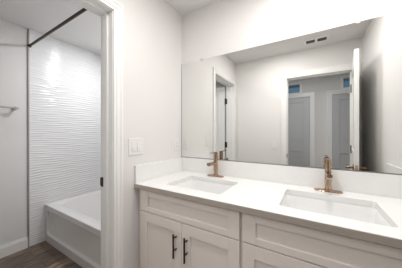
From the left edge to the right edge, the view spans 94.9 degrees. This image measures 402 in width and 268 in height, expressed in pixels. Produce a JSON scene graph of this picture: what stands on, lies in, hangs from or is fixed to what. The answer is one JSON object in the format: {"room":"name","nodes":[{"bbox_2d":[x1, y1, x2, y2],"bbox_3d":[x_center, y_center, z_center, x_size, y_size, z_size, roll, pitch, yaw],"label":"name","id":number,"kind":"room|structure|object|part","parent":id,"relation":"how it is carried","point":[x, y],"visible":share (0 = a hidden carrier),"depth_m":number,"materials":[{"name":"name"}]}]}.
{"room":"bathroom","nodes":[
{"label":"bathroom","id":0,"kind":"room"},
{"bbox_2d":[0,19,26,245],"bbox_3d":[-2.143,0.048,1.830,0.120,2.440,2.680,0,0,31],"label":"wall","id":1,"kind":"structure","parent":0,"point":[13,37],"depth_m":1.96,"materials":[{"name":"white paint"}]},
{"bbox_2d":[0,106,18,110],"bbox_3d":[-2.111,-0.270,1.694,0.076,0.048,0.644,0,0,31],"label":"towel bar","id":2,"kind":"object","parent":1,"relation":"attached to","point":[14,108],"visible":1,"depth_m":1.92,"materials":[{"name":"silver metal"}]},
{"bbox_2d":[0,237,27,258],"bbox_3d":[-2.355,1.206,1.351,0.014,0.122,1.642,0,0,31],"label":"baseboard","id":3,"kind":"structure","parent":1,"relation":"attached to","point":[18,245],"depth_m":1.95,"materials":[{"name":"white paint"}]},
{"bbox_2d":[27,28,28,246],"bbox_3d":[-1.926,0.048,2.060,0.013,2.440,0.013,0,0,31],"label":"trim","id":4,"kind":"structure","parent":1,"relation":"attached to","point":[27,28],"depth_m":2.06,"materials":[{"name":"grey metal"}]},
{"bbox_2d":[29,29,100,246],"bbox_3d":[-1.689,0.048,2.445,0.004,2.440,0.893,0,0,31],"label":"tiled wall","id":5,"kind":"structure","parent":1,"relation":"attached to","point":[64,78],"depth_m":2.31,"materials":[{"name":"white tile"}]},
{"bbox_2d":[27,8,86,47],"bbox_3d":[-1.294,-0.984,1.687,1.480,0.040,0.040,0,0,31],"label":"curtain rod","id":6,"kind":"object","parent":5,"relation":"attached to","point":[82,10],"visible":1,"depth_m":1.67,"materials":[{"name":"brown metal"}]},
{"bbox_2d":[0,241,81,267],"bbox_3d":[-0.340,1.327,0.241,4.851,0.120,3.530,0,0,31],"label":"floor","id":7,"kind":"structure","parent":0,"point":[43,254],"depth_m":1.86,"materials":[{"name":"brown wood"}]},
{"bbox_2d":[45,190,100,267],"bbox_3d":[-1.024,1.050,2.123,1.464,0.434,0.752,0,0,31],"label":"bathtub","id":8,"kind":"object","parent":7,"relation":"on","point":[72,224],"visible":0.4,"depth_m":1.95,"materials":[{"name":"white ceramic"}]},
{"bbox_2d":[45,190,100,230],"bbox_3d":[-1.024,1.004,2.123,1.464,0.340,0.752,0,0,31],"label":"basin","id":9,"kind":"object","parent":8,"relation":"in","point":[82,212],"depth_m":2.14,"materials":[{"name":"white ceramic"}]},
{"bbox_2d":[139,189,241,267],"bbox_3d":[-0.002,0.831,1.369,0.790,0.874,0.581,0,0,31],"label":"vanity cabinet","id":10,"kind":"object","parent":7,"relation":"on","point":[174,232],"visible":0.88,"depth_m":1.13,"materials":[{"name":"white paint"}]},
{"bbox_3d":[-0.274,0.859,1.248,0.369,0.607,0.020,0,0,31],"label":"door","id":11,"kind":"part","parent":10,"relation":"part of","materials":[{"name":"white paint"}]},
{"bbox_3d":[-0.165,0.696,1.149,0.012,0.147,0.036,0,0,31],"label":"handle","id":12,"kind":"part","parent":10,"relation":"part of","materials":[{"name":"brown metal"}]},
{"bbox_3d":[-0.093,0.696,1.105,0.012,0.147,0.036,0,0,31],"label":"handle","id":13,"kind":"part","parent":10,"relation":"part of","materials":[{"name":"brown metal"}]},
{"bbox_3d":[-0.115,0.478,1.151,0.742,0.144,0.020,0,0,31],"label":"drawer","id":14,"kind":"part","parent":10,"relation":"part of","materials":[{"name":"white paint"}]},
{"bbox_3d":[0.045,0.859,1.054,0.369,0.607,0.020,0,0,31],"label":"door","id":15,"kind":"part","parent":10,"relation":"part of","materials":[{"name":"white paint"}]},
{"bbox_2d":[242,213,401,267],"bbox_3d":[0.691,0.831,0.949,0.830,0.874,0.581,0,0,31],"label":"vanity cabinet","id":16,"kind":"object","parent":7,"relation":"on","point":[266,243],"visible":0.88,"depth_m":0.81,"materials":[{"name":"white paint"}]},
{"bbox_2d":[134,157,401,248],"bbox_3d":[0.356,0.313,1.162,1.624,0.162,0.571,0,0,31],"label":"countertop","id":17,"kind":"structure","parent":16,"relation":"on","point":[260,190],"depth_m":1.11,"materials":[{"name":"stone"}]},
{"bbox_2d":[174,179,232,193],"bbox_3d":[0.013,0.468,1.345,0.472,0.146,0.366,0,0,31],"label":"undermount sink","id":18,"kind":"object","parent":17,"relation":"in","point":[216,188],"visible":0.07,"depth_m":1.50,"materials":[{"name":"white ceramic"}]},
{"bbox_2d":[207,152,223,177],"bbox_3d":[0.097,0.257,1.521,0.152,0.207,0.158,0,0,31],"label":"faucet","id":19,"kind":"object","parent":17,"relation":"on","point":[214,163],"visible":1,"depth_m":1.55,"materials":[{"name":"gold metal"}]},
{"bbox_3d":[0.088,0.246,1.507,0.030,0.029,0.125,0,0,31],"label":"spout","id":20,"kind":"part","parent":19,"relation":"part of","materials":[{"name":"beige metal"}]},
{"bbox_3d":[0.124,0.357,1.565,0.152,0.006,0.054,0,0,31],"label":"deck plate","id":21,"kind":"part","parent":19,"relation":"part of","materials":[{"name":"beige metal"}]},
{"bbox_2d":[314,158,342,193],"bbox_3d":[0.770,0.257,1.113,0.152,0.207,0.158,0,0,31],"label":"faucet","id":22,"kind":"object","parent":17,"relation":"on","point":[328,175],"visible":1,"depth_m":1.14,"materials":[{"name":"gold metal"}]},
{"bbox_3d":[0.797,0.357,1.158,0.152,0.006,0.054,0,0,31],"label":"deck plate","id":23,"kind":"part","parent":22,"relation":"part of","materials":[{"name":"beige metal"}]},
{"bbox_3d":[0.761,0.246,1.099,0.030,0.029,0.125,0,0,31],"label":"spout","id":24,"kind":"part","parent":22,"relation":"part of","materials":[{"name":"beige metal"}]},
{"bbox_2d":[281,194,390,226],"bbox_3d":[0.658,0.468,0.954,0.472,0.146,0.366,0,0,31],"label":"undermount sink","id":25,"kind":"object","parent":17,"relation":"in","point":[333,208],"visible":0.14,"depth_m":1.06,"materials":[{"name":"white ceramic"}]},
{"bbox_3d":[0.382,0.859,0.850,0.388,0.607,0.020,0,0,31],"label":"door","id":26,"kind":"part","parent":16,"relation":"part of","materials":[{"name":"white paint"}]},
{"bbox_2d":[0,0,217,54],"bbox_3d":[-0.340,-1.232,0.241,4.851,0.120,3.530,0,0,31],"label":"ceiling","id":27,"kind":"structure","parent":0,"point":[41,16],"depth_m":1.86,"materials":[{"name":"white paint"}]},
{"bbox_2d":[116,0,181,267],"bbox_3d":[-0.990,0.048,0.635,0.130,2.440,3.530,0,0,31],"label":"wall","id":28,"kind":"structure","parent":0,"point":[152,29],"depth_m":1.46,"materials":[{"name":"white paint"}]},
{"bbox_2d":[70,0,122,267],"bbox_3d":[-0.808,0.202,0.934,0.168,2.131,0.821,0,0,31],"label":"door frame","id":29,"kind":"structure","parent":28,"relation":"attached to","point":[110,12],"depth_m":1.22,"materials":[{"name":"white paint"}]},
{"bbox_2d":[128,138,142,155],"bbox_3d":[-0.473,0.095,1.350,0.012,0.122,0.130,0,0,31],"label":"light switch","id":30,"kind":"object","parent":28,"relation":"attached to","point":[135,145],"visible":1,"depth_m":1.34,"materials":[{"name":"white plastic"}]},
{"bbox_2d":[174,138,178,150],"bbox_3d":[-0.229,0.102,1.758,0.008,0.116,0.074,0,0,31],"label":"wall outlet","id":31,"kind":"object","parent":28,"relation":"attached to","point":[176,140],"visible":1,"depth_m":1.75,"materials":[{"name":"white plastic"}]},
{"bbox_2d":[182,0,401,63],"bbox_3d":[0.590,0.048,1.548,1.626,2.440,0.330,0,0,31],"label":"wall","id":32,"kind":"structure","parent":0,"point":[220,27],"depth_m":1.43,"materials":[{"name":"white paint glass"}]},
{"bbox_2d":[181,11,401,174],"bbox_3d":[0.492,-0.231,1.409,1.601,0.926,0.009,0,0,31],"label":"vanity mirror","id":33,"kind":"object","parent":32,"relation":"attached to","point":[335,94],"visible":1,"depth_m":1.26,"materials":[{"name":"silver mirror"}]},
{"bbox_2d":[182,157,401,198],"bbox_3d":[0.501,0.296,1.401,1.622,0.129,0.013,0,0,31],"label":"backsplash","id":34,"kind":"structure","parent":32,"relation":"attached to","point":[387,185],"depth_m":1.26,"materials":[{"name":"stone"}]}
]}

